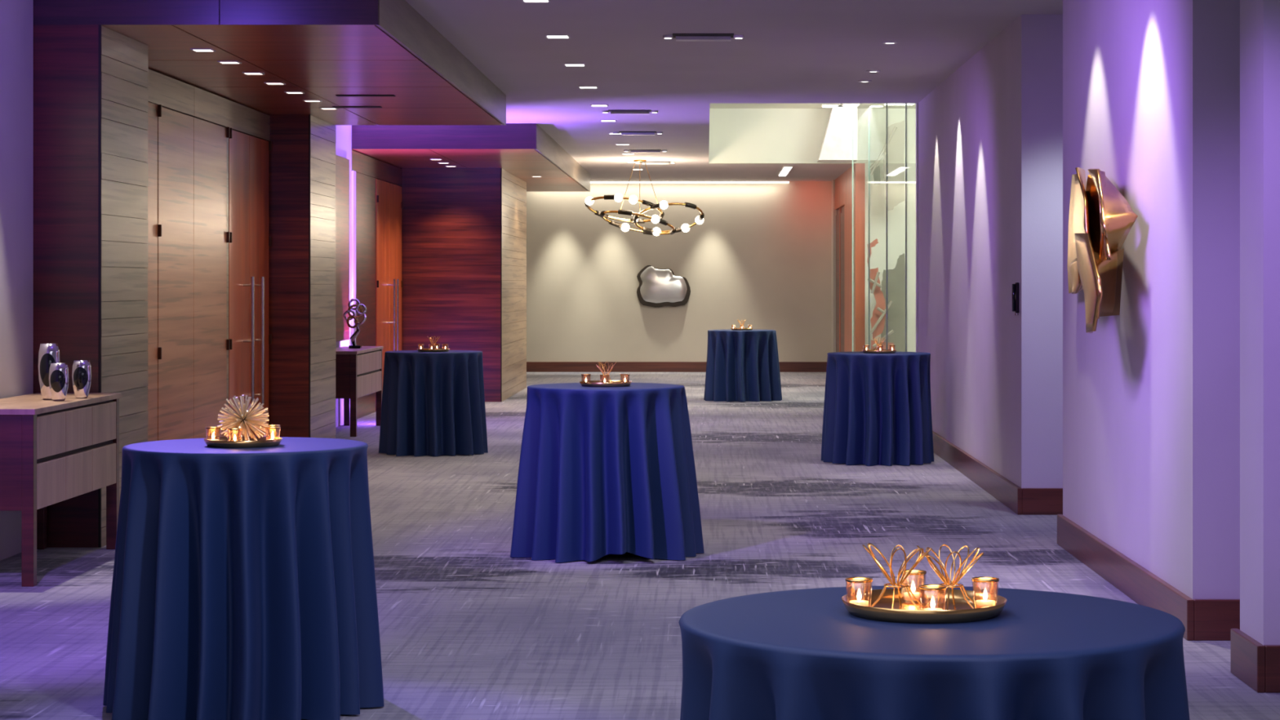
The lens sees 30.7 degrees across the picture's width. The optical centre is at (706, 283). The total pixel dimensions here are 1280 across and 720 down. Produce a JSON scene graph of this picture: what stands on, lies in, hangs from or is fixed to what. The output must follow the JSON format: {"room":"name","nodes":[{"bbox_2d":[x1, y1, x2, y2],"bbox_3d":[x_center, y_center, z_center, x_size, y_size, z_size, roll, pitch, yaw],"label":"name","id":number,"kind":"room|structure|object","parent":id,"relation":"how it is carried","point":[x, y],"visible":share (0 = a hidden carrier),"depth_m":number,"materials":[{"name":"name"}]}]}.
{"room":"hotel event foyer","nodes":[
{"label":"hotel event foyer","id":0,"kind":"room"},
{"bbox_2d":[33,24,148,547],"bbox_3d":[-3.824,0.012,13.845,0.751,2.976,1.130,0,0,0],"label":"wall","id":1,"kind":"structure","parent":0,"point":[91,90],"depth_m":13.28,"materials":[{"name":"beige wood"}]},
{"bbox_2d":[0,0,270,560],"bbox_3d":[-4.000,-0.128,8.150,0.400,3.255,24.300,0,0,0],"label":"wall","id":2,"kind":"structure","parent":0,"point":[16,16],"depth_m":13.11,"materials":[{"name":"paint"}]},
{"bbox_2d":[157,104,193,440],"bbox_3d":[-3.801,0.124,16.710,0.053,2.732,1.120,0,0,0],"label":"door","id":3,"kind":"structure","parent":2,"relation":"in","point":[175,129],"depth_m":16.67,"materials":[{"name":"brown wood"}]},
{"bbox_2d":[190,48,216,51],"bbox_3d":[-3.172,-1.473,14.700,0.134,0.006,0.134,0,0,0],"label":"recessed light","id":4,"kind":"object","parent":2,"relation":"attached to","point":[193,50],"visible":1,"depth_m":14.68,"materials":[{"name":"white plastic"}]},
{"bbox_2d":[193,49,213,51],"bbox_3d":[-3.172,-1.474,14.700,0.110,0.005,0.110,0,0,0],"label":"diffuser","id":5,"kind":"object","parent":4,"relation":"attached to","point":[193,50],"depth_m":14.70,"materials":[{"name":"beige"}]},
{"bbox_2d":[193,117,229,438],"bbox_3d":[-3.801,0.124,17.873,0.053,2.732,1.194,0,0,0],"label":"door","id":6,"kind":"structure","parent":2,"relation":"in","point":[211,235],"depth_m":17.85,"materials":[{"name":"brown wood"}]},
{"bbox_2d":[217,61,241,63],"bbox_3d":[-3.172,-1.473,15.515,0.134,0.006,0.134,0,0,0],"label":"recessed light","id":7,"kind":"object","parent":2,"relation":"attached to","point":[220,62],"visible":1,"depth_m":15.49,"materials":[{"name":"white plastic"}]},
{"bbox_2d":[220,62,238,63],"bbox_3d":[-3.172,-1.474,15.515,0.110,0.005,0.110,0,0,0],"label":"diffuser","id":8,"kind":"object","parent":7,"relation":"attached to","point":[220,62],"depth_m":15.52,"materials":[{"name":"beige"}]},
{"bbox_2d":[228,128,253,435],"bbox_3d":[-3.768,0.124,18.965,0.120,2.732,0.830,0,0,0],"label":"door","id":9,"kind":"structure","parent":2,"relation":"in","point":[239,285],"depth_m":18.94,"materials":[{"name":"orange wood"}]},
{"bbox_2d":[241,71,264,75],"bbox_3d":[-3.172,-1.473,16.330,0.134,0.006,0.134,0,0,0],"label":"recessed light","id":10,"kind":"object","parent":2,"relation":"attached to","point":[244,73],"visible":1,"depth_m":16.30,"materials":[{"name":"white plastic"}]},
{"bbox_2d":[249,135,271,435],"bbox_3d":[-3.768,0.124,19.818,0.120,2.732,0.864,0,0,0],"label":"door","id":11,"kind":"structure","parent":2,"relation":"in","point":[260,240],"depth_m":19.76,"materials":[{"name":"orange wood"}]},
{"bbox_2d":[33,0,506,124],"bbox_3d":[-3.033,-1.615,17.487,2.335,0.279,8.414,0,0,0],"label":"soffit","id":12,"kind":"structure","parent":2,"relation":"attached to","point":[322,50],"depth_m":15.31,"materials":[{"name":"brown wood"}]},
{"bbox_2d":[264,82,285,84],"bbox_3d":[-3.172,-1.473,17.145,0.134,0.006,0.134,0,0,0],"label":"recessed light","id":13,"kind":"object","parent":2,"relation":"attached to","point":[267,83],"visible":1,"depth_m":17.13,"materials":[{"name":"white plastic"}]},
{"bbox_2d":[284,91,304,93],"bbox_3d":[-3.172,-1.473,17.960,0.134,0.006,0.134,0,0,0],"label":"recessed light","id":14,"kind":"object","parent":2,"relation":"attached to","point":[286,92],"visible":1,"depth_m":17.94,"materials":[{"name":"white plastic"}]},
{"bbox_2d":[286,92,302,93],"bbox_3d":[-3.172,-1.474,17.960,0.110,0.005,0.110,0,0,0],"label":"diffuser","id":15,"kind":"object","parent":14,"relation":"attached to","point":[286,92],"depth_m":17.97,"materials":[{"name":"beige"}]},
{"bbox_2d":[302,99,322,102],"bbox_3d":[-3.172,-1.473,18.775,0.134,0.006,0.134,0,0,0],"label":"recessed light","id":16,"kind":"object","parent":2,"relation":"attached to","point":[304,100],"visible":1,"depth_m":18.74,"materials":[{"name":"white plastic"}]},
{"bbox_2d":[319,107,337,109],"bbox_3d":[-3.172,-1.473,19.590,0.134,0.006,0.134,0,0,0],"label":"recessed light","id":17,"kind":"object","parent":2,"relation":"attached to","point":[319,108],"visible":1,"depth_m":19.59,"materials":[{"name":"white plastic"}]},
{"bbox_2d":[332,106,382,107],"bbox_3d":[-2.908,-1.473,19.421,0.400,0.006,0.100,0,0,0],"label":"air vent","id":18,"kind":"object","parent":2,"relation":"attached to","point":[332,106],"visible":1,"depth_m":19.40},
{"bbox_2d":[335,94,395,96],"bbox_3d":[-2.668,-1.473,18.254,0.454,0.006,0.100,0,0,0],"label":"air vent","id":19,"kind":"object","parent":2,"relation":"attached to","point":[335,95],"visible":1,"depth_m":18.24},
{"bbox_2d":[266,114,335,438],"bbox_3d":[-3.824,0.012,21.000,0.752,2.976,1.400,0,0,0],"label":"wall","id":20,"kind":"structure","parent":0,"point":[302,155],"depth_m":20.30,"materials":[{"name":"brown wood"}]},
{"bbox_2d":[334,124,401,426],"bbox_3d":[-4.030,-0.128,25.700,0.340,3.255,8.000,0,0,0],"label":"wall","id":21,"kind":"structure","parent":0,"point":[366,169],"depth_m":26.33,"materials":[{"name":"white paint"}]},
{"bbox_2d":[333,155,349,342],"bbox_3d":[-3.858,-0.370,24.210,0.044,1.940,1.820,0,0,0],"label":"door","id":22,"kind":"structure","parent":21,"relation":"in","point":[342,164],"depth_m":24.57,"materials":[{"name":"brown wood"}]},
{"bbox_2d":[375,178,395,410],"bbox_3d":[-3.844,0.128,27.935,0.122,2.725,1.130,0,0,0],"label":"door","id":23,"kind":"structure","parent":21,"relation":"in","point":[382,188],"depth_m":27.94,"materials":[{"name":"orange wood"}]},
{"bbox_2d":[389,182,403,351],"bbox_3d":[-3.844,0.128,29.075,0.122,2.725,1.130,0,0,0],"label":"door","id":24,"kind":"structure","parent":21,"relation":"in","point":[396,204],"depth_m":29.04,"materials":[{"name":"orange wood"}]},
{"bbox_2d":[351,123,590,191],"bbox_3d":[-3.030,-1.615,31.397,2.340,0.279,11.794,0,0,0],"label":"ceiling soffit","id":25,"kind":"structure","parent":21,"relation":"attached to","point":[526,151],"depth_m":25.98,"materials":[{"name":"paint"}]},
{"bbox_2d":[400,168,526,401],"bbox_3d":[-3.404,0.012,31.750,1.591,2.976,4.100,0,0,0],"label":"wall","id":26,"kind":"structure","parent":0,"point":[464,234],"depth_m":29.70,"materials":[{"name":"brown wood"}]},
{"bbox_2d":[0,372,1279,719],"bbox_3d":[0.000,1.550,18.100,10.000,0.100,44.200,0,0,0],"label":"floor","id":27,"kind":"structure","parent":0,"point":[469,629],"depth_m":12.02,"materials":[{"name":"carpet"}]},
{"bbox_2d":[0,392,121,586],"bbox_3d":[-3.565,1.059,12.405,0.480,0.882,1.710,0,0,0],"label":"console table","id":28,"kind":"object","parent":27,"relation":"on","point":[51,452],"visible":0.93,"depth_m":12.02,"materials":[{"name":"wood"}]},
{"bbox_2d":[38,343,59,399],"bbox_3d":[-3.500,0.468,12.416,0.115,0.300,0.079,0,0,0],"label":"vase","id":29,"kind":"object","parent":28,"relation":"on","point":[48,353],"visible":0.8,"depth_m":12.39,"materials":[{"name":"silver metal"}]},
{"bbox_2d":[48,363,68,401],"bbox_3d":[-3.415,0.517,12.296,0.105,0.200,0.072,0,0,0],"label":"vase","id":30,"kind":"object","parent":28,"relation":"on","point":[58,372],"visible":1,"depth_m":12.28,"materials":[{"name":"silver metal"}]},
{"bbox_2d":[71,360,91,398],"bbox_3d":[-3.375,0.515,12.596,0.105,0.205,0.072,0,0,0],"label":"vase","id":31,"kind":"object","parent":28,"relation":"on","point":[82,369],"visible":1,"depth_m":12.57,"materials":[{"name":"silver metal"}]},
{"bbox_2d":[102,436,384,719],"bbox_3d":[-1.645,1.034,8.275,0.994,0.927,0.991,0,0,0],"label":"tablecloth","id":32,"kind":"object","parent":27,"relation":"on","point":[244,588],"visible":0.96,"depth_m":7.95,"materials":[{"name":"blue fabric"}]},
{"bbox_2d":[204,435,282,448],"bbox_3d":[-1.633,0.557,8.220,0.272,0.026,0.272,0,0,0],"label":"tray","id":33,"kind":"object","parent":32,"relation":"on","point":[223,442],"visible":0.96,"depth_m":8.12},
{"bbox_2d":[205,426,221,440],"bbox_3d":[-1.736,0.534,8.210,0.054,0.063,0.054,0,0,0],"label":"votive candle","id":34,"kind":"object","parent":33,"relation":"on","point":[211,427],"visible":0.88,"depth_m":8.21,"materials":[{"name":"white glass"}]},
{"bbox_2d":[205,426,221,431],"bbox_3d":[-1.736,0.534,8.210,0.054,0.063,0.054,0,0,0],"label":"glass cup","id":35,"kind":"object","parent":34,"relation":"on","point":[211,427],"depth_m":8.19,"materials":[{"name":"clear glass"}]},
{"bbox_2d":[226,427,242,440],"bbox_3d":[-1.641,0.534,8.117,0.054,0.063,0.054,0,0,0],"label":"votive candle","id":36,"kind":"object","parent":33,"relation":"on","point":[232,428],"visible":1,"depth_m":8.11,"materials":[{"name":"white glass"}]},
{"bbox_2d":[217,395,269,440],"bbox_3d":[-1.635,0.477,8.230,0.179,0.175,0.186,0,0,0],"label":"starburst ornament","id":37,"kind":"object","parent":33,"relation":"on","point":[244,416],"visible":0.98,"depth_m":8.21,"materials":[{"name":"metal"}]},
{"bbox_2d":[264,426,280,439],"bbox_3d":[-1.527,0.534,8.210,0.054,0.063,0.054,0,0,0],"label":"votive candle","id":38,"kind":"object","parent":33,"relation":"on","point":[269,427],"visible":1,"depth_m":8.20,"materials":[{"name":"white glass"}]},
{"bbox_2d":[264,426,280,428],"bbox_3d":[-1.527,0.534,8.210,0.054,0.063,0.054,0,0,0],"label":"glass cup","id":39,"kind":"object","parent":38,"relation":"on","point":[270,427],"depth_m":8.19,"materials":[{"name":"clear glass"}]},
{"bbox_2d":[266,424,279,439],"bbox_3d":[-1.548,0.534,8.320,0.054,0.063,0.054,0,0,0],"label":"votive candle","id":40,"kind":"object","parent":33,"relation":"on","point":[268,424],"visible":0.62,"depth_m":8.31,"materials":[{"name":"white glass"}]},
{"bbox_2d":[333,346,383,436],"bbox_3d":[-3.635,1.080,23.825,0.410,0.840,1.870,0,0,0],"label":"console table","id":41,"kind":"object","parent":27,"relation":"on","point":[358,371],"visible":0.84,"depth_m":23.19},
{"bbox_2d":[342,298,366,348],"bbox_3d":[-3.601,0.404,23.897,0.236,0.510,0.118,0,0,0],"label":"sculpture","id":42,"kind":"object","parent":41,"relation":"on","point":[351,317],"visible":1,"depth_m":23.89,"materials":[{"name":"black metal"}]},
{"bbox_2d":[378,350,488,456],"bbox_3d":[-2.417,1.048,20.710,0.949,0.899,0.936,0,0,0],"label":"tablecloth","id":43,"kind":"object","parent":27,"relation":"on","point":[433,404],"visible":0.98,"depth_m":20.38,"materials":[{"name":"blue fabric"}]},
{"bbox_2d":[417,348,449,351],"bbox_3d":[-2.420,0.585,20.650,0.290,0.026,0.290,0,0,0],"label":"tray","id":44,"kind":"object","parent":43,"relation":"on","point":[418,349],"visible":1,"depth_m":20.54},
{"bbox_2d":[427,336,439,349],"bbox_3d":[-2.419,0.527,20.669,0.097,0.132,0.116,0,0,-34],"label":"ornament","id":45,"kind":"object","parent":44,"relation":"on","point":[433,344],"visible":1,"depth_m":20.66,"materials":[{"name":"gold metal"}]},
{"bbox_2d":[510,382,704,562],"bbox_3d":[-0.544,1.032,12.992,1.058,0.931,1.030,0,0,0],"label":"tablecloth","id":46,"kind":"object","parent":27,"relation":"on","point":[602,471],"visible":0.95,"depth_m":12.64,"materials":[{"name":"blue fabric"}]},
{"bbox_2d":[579,380,631,386],"bbox_3d":[-0.560,0.553,12.930,0.290,0.026,0.290,0,0,0],"label":"tray","id":47,"kind":"object","parent":46,"relation":"on","point":[588,383],"visible":1,"depth_m":12.83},
{"bbox_2d":[595,361,616,382],"bbox_3d":[-0.558,0.495,12.948,0.095,0.131,0.118,0,0,-39],"label":"ornament","id":48,"kind":"object","parent":47,"relation":"on","point":[599,366],"visible":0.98,"depth_m":12.94,"materials":[{"name":"gold metal"}]},
{"bbox_2d":[703,329,782,401],"bbox_3d":[0.435,1.046,30.107,0.981,0.903,0.994,0,0,-34],"label":"tablecloth","id":49,"kind":"object","parent":27,"relation":"on","point":[742,366],"visible":0.98,"depth_m":29.78,"materials":[{"name":"blue fabric"}]},
{"bbox_2d":[730,328,752,330],"bbox_3d":[0.453,0.581,30.050,0.290,0.026,0.290,0,0,0],"label":"tray","id":50,"kind":"object","parent":49,"relation":"on","point":[732,329],"visible":1,"depth_m":29.93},
{"bbox_2d":[821,351,933,466],"bbox_3d":[1.442,1.038,19.647,0.958,0.917,0.922,0,0,0],"label":"tablecloth","id":51,"kind":"object","parent":27,"relation":"on","point":[877,406],"visible":0.97,"depth_m":19.32,"materials":[{"name":"blue fabric"}]},
{"bbox_2d":[862,349,896,353],"bbox_3d":[1.450,0.567,19.600,0.290,0.026,0.290,0,0,0],"label":"tray","id":52,"kind":"object","parent":51,"relation":"on","point":[864,351],"visible":0.99,"depth_m":19.49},
{"bbox_2d":[872,337,885,350],"bbox_3d":[1.449,0.510,19.617,0.098,0.130,0.103,0,0,-40],"label":"ornament","id":53,"kind":"object","parent":52,"relation":"on","point":[873,337],"visible":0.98,"depth_m":19.61,"materials":[{"name":"gold metal"}]},
{"bbox_2d":[852,103,918,351],"bbox_3d":[2.070,-0.375,27.935,0.060,3.750,10.530,0,0,0],"label":"glass screen","id":54,"kind":"object","parent":27,"relation":"on","point":[917,104],"visible":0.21,"depth_m":24.29,"materials":[{"name":"glass"}]},
{"bbox_2d":[866,120,905,351],"bbox_3d":[2.557,-0.415,33.054,0.585,3.830,0.352,0,0,0],"label":"sculpture","id":55,"kind":"object","parent":27,"relation":"on","point":[895,131],"visible":0.79,"depth_m":33.15,"materials":[{"name":"glass"}]},
{"bbox_2d":[679,585,1190,719],"bbox_3d":[0.413,1.048,4.179,1.008,0.899,1.064,0,0,0],"label":"tablecloth","id":56,"kind":"object","parent":27,"relation":"on","point":[795,654],"visible":0.91,"depth_m":3.89,"materials":[{"name":"blue fabric"}]},
{"bbox_2d":[841,587,1007,623],"bbox_3d":[0.395,0.585,4.240,0.300,0.026,0.300,0,0,0],"label":"tray","id":57,"kind":"object","parent":56,"relation":"on","point":[962,611],"visible":0.87,"depth_m":4.19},
{"bbox_2d":[845,577,872,606],"bbox_3d":[0.277,0.565,4.240,0.050,0.058,0.050,0,0,0],"label":"votive candle","id":58,"kind":"object","parent":57,"relation":"on","point":[863,602],"visible":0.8,"depth_m":4.24,"materials":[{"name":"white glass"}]},
{"bbox_2d":[862,542,932,609],"bbox_3d":[0.346,0.530,4.241,0.126,0.126,0.137,0,0,0],"label":"ornament","id":59,"kind":"object","parent":57,"relation":"on","point":[898,584],"visible":1,"depth_m":4.23,"materials":[{"name":"gold metal"}]},
{"bbox_2d":[901,569,926,600],"bbox_3d":[0.385,0.565,4.352,0.050,0.058,0.050,0,0,0],"label":"votive candle","id":60,"kind":"object","parent":57,"relation":"on","point":[906,597],"visible":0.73,"depth_m":4.34,"materials":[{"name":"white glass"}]},
{"bbox_2d":[918,584,946,609],"bbox_3d":[0.401,0.565,4.137,0.050,0.058,0.050,0,0,0],"label":"votive candle","id":61,"kind":"object","parent":57,"relation":"on","point":[922,586],"visible":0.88,"depth_m":4.14,"materials":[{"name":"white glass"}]},
{"bbox_2d":[916,543,983,609],"bbox_3d":[0.444,0.534,4.252,0.112,0.117,0.115,0,0,-36],"label":"ornament","id":62,"kind":"object","parent":57,"relation":"on","point":[945,580],"visible":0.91,"depth_m":4.25,"materials":[{"name":"gold metal"}]},
{"bbox_2d":[971,576,999,608],"bbox_3d":[0.507,0.565,4.245,0.050,0.058,0.050,0,0,0],"label":"votive candle","id":63,"kind":"object","parent":57,"relation":"on","point":[979,603],"visible":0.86,"depth_m":4.24,"materials":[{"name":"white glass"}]},
{"bbox_2d":[524,181,831,361],"bbox_3d":[-1.350,-0.128,40.000,7.300,3.255,0.400,0,0,0],"label":"wall","id":64,"kind":"structure","parent":0,"point":[760,255],"depth_m":39.80,"materials":[{"name":"paint"}]},
{"bbox_2d":[636,265,690,307],"bbox_3d":[-0.732,0.038,39.718,0.919,0.718,0.165,0,0,0],"label":"wall sculpture","id":65,"kind":"object","parent":64,"relation":"attached to","point":[658,287],"visible":1,"depth_m":39.66,"materials":[{"name":"silver metal"}]},
{"bbox_2d":[526,361,826,372],"bbox_3d":[-1.420,1.414,39.785,7.160,0.172,0.030,0,0,0],"label":"baseboard","id":66,"kind":"structure","parent":64,"relation":"attached to","point":[531,366],"depth_m":39.77,"materials":[{"name":"brown wood"}]},
{"bbox_2d":[404,0,1062,181],"bbox_3d":[0.000,-1.855,18.100,10.000,0.200,44.200,0,0,0],"label":"ceiling","id":67,"kind":"structure","parent":0,"point":[789,51],"depth_m":18.22,"materials":[{"name":"paint"}]},
{"bbox_2d":[521,0,550,2],"bbox_3d":[-1.055,-1.752,14.400,0.169,0.006,0.169,0,0,0],"label":"recessed light","id":68,"kind":"object","parent":67,"relation":"in","point":[523,1],"visible":1,"depth_m":14.44,"materials":[{"name":"white plastic"}]},
{"bbox_2d":[524,0,547,1],"bbox_3d":[-1.055,-1.752,14.400,0.145,0.005,0.145,0,0,0],"label":"diffuser","id":69,"kind":"object","parent":68,"relation":"attached to","point":[524,0],"depth_m":14.42,"materials":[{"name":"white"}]},
{"bbox_2d":[545,35,570,38],"bbox_3d":[-1.055,-1.752,16.530,0.169,0.006,0.169,0,0,0],"label":"recessed light","id":70,"kind":"object","parent":67,"relation":"in","point":[546,36],"visible":1,"depth_m":16.52,"materials":[{"name":"white plastic"}]},
{"bbox_2d":[546,35,568,38],"bbox_3d":[-1.055,-1.752,16.530,0.145,0.005,0.145,0,0,0],"label":"diffuser","id":71,"kind":"object","parent":70,"relation":"attached to","point":[548,37],"depth_m":16.54,"materials":[{"name":"white"}]},
{"bbox_2d":[563,63,586,66],"bbox_3d":[-1.055,-1.752,18.660,0.169,0.006,0.169,0,0,0],"label":"recessed light","id":72,"kind":"object","parent":67,"relation":"in","point":[565,64],"visible":1,"depth_m":18.63,"materials":[{"name":"white plastic"}]},
{"bbox_2d":[565,64,583,66],"bbox_3d":[-1.055,-1.752,18.660,0.145,0.005,0.145,0,0,0],"label":"diffuser","id":73,"kind":"object","parent":72,"relation":"attached to","point":[566,64],"depth_m":18.67,"materials":[{"name":"white"}]},
{"bbox_2d":[577,86,598,88],"bbox_3d":[-1.055,-1.752,20.790,0.169,0.006,0.169,0,0,0],"label":"recessed light","id":74,"kind":"object","parent":67,"relation":"in","point":[578,86],"visible":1,"depth_m":20.75,"materials":[{"name":"white plastic"}]},
{"bbox_2d":[590,104,608,106],"bbox_3d":[-1.055,-1.752,22.920,0.169,0.006,0.169,0,0,0],"label":"recessed light","id":75,"kind":"object","parent":67,"relation":"in","point":[591,105],"visible":1,"depth_m":22.90,"materials":[{"name":"white plastic"}]},
{"bbox_2d":[600,120,616,121],"bbox_3d":[-1.055,-1.752,25.050,0.169,0.006,0.169,0,0,0],"label":"recessed light","id":76,"kind":"object","parent":67,"relation":"in","point":[600,120],"visible":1,"depth_m":24.96,"materials":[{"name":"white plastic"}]},
{"bbox_2d":[601,109,657,114],"bbox_3d":[-0.776,-1.740,23.625,0.572,0.030,0.260,0,0,0],"label":"recessed light","id":77,"kind":"object","parent":67,"relation":"in","point":[612,111],"visible":1,"depth_m":23.64,"materials":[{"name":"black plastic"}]},
{"bbox_2d":[613,131,662,135],"bbox_3d":[-0.793,-1.740,26.941,0.572,0.030,0.260,0,0,0],"label":"recessed light","id":78,"kind":"object","parent":67,"relation":"in","point":[623,133],"visible":1,"depth_m":26.96,"materials":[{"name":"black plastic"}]},
{"bbox_2d":[585,159,704,235],"bbox_3d":[-0.877,-1.221,32.985,1.689,1.067,1.037,0,0,0],"label":"ring chandelier","id":79,"kind":"object","parent":67,"relation":"hanging from","point":[655,219],"visible":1,"depth_m":32.89,"materials":[{"name":"brown metal"}]},
{"bbox_2d":[623,149,666,152],"bbox_3d":[-0.803,-1.740,30.560,0.572,0.030,0.260,0,0,0],"label":"ceiling vent","id":80,"kind":"object","parent":67,"relation":"in","point":[628,150],"visible":1,"depth_m":30.58,"materials":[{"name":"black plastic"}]},
{"bbox_2d":[635,161,675,164],"bbox_3d":[-0.738,-1.740,33.566,0.572,0.030,0.260,0,0,0],"label":"ceiling vent","id":81,"kind":"object","parent":67,"relation":"in","point":[642,162],"visible":1,"depth_m":33.59,"materials":[{"name":"white plastic"}]},
{"bbox_2d":[590,180,790,183],"bbox_3d":[-0.900,-1.735,39.720,4.640,0.040,0.140,0,0,0],"label":"recessed light","id":82,"kind":"object","parent":67,"relation":"in","point":[591,181],"visible":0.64,"depth_m":39.66,"materials":[{"name":"beige"}]},
{"bbox_2d":[662,33,743,41],"bbox_3d":[-0.024,-1.740,16.468,0.572,0.030,0.260,0,0,0],"label":"recessed light","id":83,"kind":"object","parent":67,"relation":"in","point":[679,37],"visible":1,"depth_m":16.49,"materials":[{"name":"black plastic"}]},
{"bbox_2d":[777,165,793,176],"bbox_3d":[1.210,-1.742,36.000,0.150,0.026,2.800,0,0,0],"label":"recessed light","id":84,"kind":"object","parent":67,"relation":"in","point":[785,170],"visible":1,"depth_m":35.71,"materials":[{"name":"white plastic"}]},
{"bbox_2d":[778,167,791,176],"bbox_3d":[1.210,-1.732,36.000,0.110,0.007,2.700,0,0,0],"label":"diffuser","id":85,"kind":"object","parent":84,"relation":"attached to","point":[784,171],"depth_m":35.97,"materials":[{"name":"white"}]},
{"bbox_2d":[857,80,871,82],"bbox_3d":[1.364,-1.749,20.139,0.120,0.012,0.120,0,0,0],"label":"recessed light","id":86,"kind":"object","parent":67,"relation":"in","point":[860,81],"visible":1,"depth_m":20.10,"materials":[{"name":"white plastic"}]},
{"bbox_2d":[866,70,880,72],"bbox_3d":[1.371,-1.749,19.195,0.120,0.012,0.120,0,0,0],"label":"recessed light","id":87,"kind":"object","parent":67,"relation":"in","point":[868,71],"visible":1,"depth_m":19.16,"materials":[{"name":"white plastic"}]},
{"bbox_2d":[881,40,897,44],"bbox_3d":[1.330,-1.749,16.922,0.120,0.012,0.120,0,0,0],"label":"recessed light","id":88,"kind":"object","parent":67,"relation":"in","point":[887,42],"visible":1,"depth_m":16.88,"materials":[{"name":"white plastic"}]},
{"bbox_2d":[708,108,915,351],"bbox_3d":[2.265,-0.525,34.000,4.470,4.050,0.200,0,0,0],"label":"wall","id":89,"kind":"structure","parent":0,"point":[736,135],"depth_m":33.90,"materials":[{"name":"paint"}]},
{"bbox_2d":[709,103,915,108],"bbox_3d":[2.465,-2.303,28.280,5.070,0.695,11.640,0,0,0],"label":"ceiling","id":90,"kind":"structure","parent":0,"point":[711,105],"depth_m":33.53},
{"bbox_2d":[821,104,839,107],"bbox_3d":[1.760,-2.539,33.300,0.240,0.022,0.240,0,0,0],"label":"recessed light","id":91,"kind":"object","parent":90,"relation":"in","point":[822,105],"visible":1,"depth_m":33.18,"materials":[{"name":"white plastic"}]},
{"bbox_2d":[817,106,857,161],"bbox_3d":[1.875,-2.150,33.575,0.550,0.760,0.550,0,0,0],"label":"light panel","id":92,"kind":"object","parent":90,"relation":"attached to","point":[837,144],"visible":1,"depth_m":33.30,"materials":[{"name":"white plastic"}]},
{"bbox_2d":[841,103,859,106],"bbox_3d":[2.046,-2.539,33.100,0.240,0.022,0.240,0,0,0],"label":"recessed light","id":93,"kind":"object","parent":90,"relation":"in","point":[842,104],"visible":0.93,"depth_m":33.00,"materials":[{"name":"white plastic"}]},
{"bbox_2d":[882,103,915,105],"bbox_3d":[2.712,-2.539,32.900,0.440,0.022,0.240,0,0,0],"label":"recessed light","id":94,"kind":"object","parent":90,"relation":"in","point":[882,104],"visible":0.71,"depth_m":32.87,"materials":[{"name":"white plastic"}]},
{"bbox_2d":[835,163,865,351],"bbox_3d":[2.230,-0.128,36.600,0.140,3.255,5.400,0,0,0],"label":"wall","id":95,"kind":"structure","parent":0,"point":[843,183],"depth_m":33.96,"materials":[{"name":"paint"}]},
{"bbox_2d":[831,179,836,351],"bbox_3d":[2.215,-0.128,39.550,0.170,3.255,0.500,0,0,0],"label":"trim","id":96,"kind":"structure","parent":95,"relation":"attached to","point":[833,211],"depth_m":39.30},
{"bbox_2d":[835,206,844,351],"bbox_3d":[2.195,0.125,37.950,0.070,2.730,2.660,0,0,0],"label":"door","id":97,"kind":"structure","parent":95,"relation":"in","point":[840,212],"depth_m":37.90,"materials":[{"name":"orange wood"}]},
{"bbox_2d":[918,14,1062,488],"bbox_3d":[3.325,-0.128,18.895,2.550,3.255,7.410,0,0,0],"label":"wall","id":98,"kind":"structure","parent":0,"point":[990,134],"depth_m":16.29,"materials":[{"name":"paint"}]},
{"bbox_2d":[932,430,1022,515],"bbox_3d":[2.035,1.414,18.880,0.030,0.172,7.440,0,0,0],"label":"baseboard","id":99,"kind":"structure","parent":98,"relation":"attached to","point":[1001,488],"depth_m":17.19,"materials":[{"name":"brown wood"}]},
{"bbox_2d":[1012,282,1018,315],"bbox_3d":[2.028,0.098,15.330,0.044,0.215,0.060,0,0,0],"label":"handset","id":100,"kind":"object","parent":98,"relation":"attached to","point":[1015,286],"visible":1,"depth_m":15.31,"materials":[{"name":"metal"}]},
{"bbox_2d":[1022,488,1062,515],"bbox_3d":[2.475,1.414,15.175,0.850,0.172,0.030,0,0,0],"label":"baseboard","id":101,"kind":"structure","parent":98,"relation":"attached to","point":[1035,501],"depth_m":15.16,"materials":[{"name":"brown wood"}]},
{"bbox_2d":[1062,0,1239,599],"bbox_3d":[3.325,-0.128,11.635,2.550,3.255,3.590,0,0,0],"label":"wall","id":102,"kind":"structure","parent":0,"point":[1151,88],"depth_m":10.52,"materials":[{"name":"paint"}]},
{"bbox_2d":[1066,167,1137,333],"bbox_3d":[1.940,-0.177,11.734,0.232,0.832,2.153,0,0,4],"label":"wall sculpture","id":103,"kind":"object","parent":102,"relation":"attached to","point":[1100,219],"visible":1,"depth_m":11.10,"materials":[{"name":"brown metal"}]},
{"bbox_2d":[1057,514,1194,640],"bbox_3d":[2.035,1.414,11.635,0.030,0.172,3.650,0,0,0],"label":"baseboard","id":104,"kind":"structure","parent":102,"relation":"attached to","point":[1144,588],"depth_m":11.28,"materials":[{"name":"brown wood"}]},
{"bbox_2d":[1193,599,1239,640],"bbox_3d":[2.475,1.414,9.825,0.850,0.172,0.030,0,0,0],"label":"baseboard","id":105,"kind":"structure","parent":102,"relation":"attached to","point":[1214,619],"depth_m":9.81,"materials":[{"name":"brown wood"}]},
{"bbox_2d":[1240,0,1279,644],"bbox_3d":[3.325,-0.128,8.780,2.550,3.255,0.380,0,0,0],"label":"wall","id":106,"kind":"structure","parent":0,"point":[1260,20],"depth_m":8.64,"materials":[{"name":"paint"}]},
{"bbox_2d":[1230,628,1265,693],"bbox_3d":[2.035,1.414,8.780,0.030,0.172,0.440,0,0,0],"label":"baseboard","id":107,"kind":"structure","parent":106,"relation":"attached to","point":[1247,655],"depth_m":8.71,"materials":[{"name":"brown wood"}]},
{"bbox_2d":[1263,644,1279,693],"bbox_3d":[2.625,1.414,8.575,1.150,0.172,0.030,0,0,0],"label":"baseboard","id":108,"kind":"structure","parent":106,"relation":"attached to","point":[1272,652],"depth_m":8.56,"materials":[{"name":"brown wood"}]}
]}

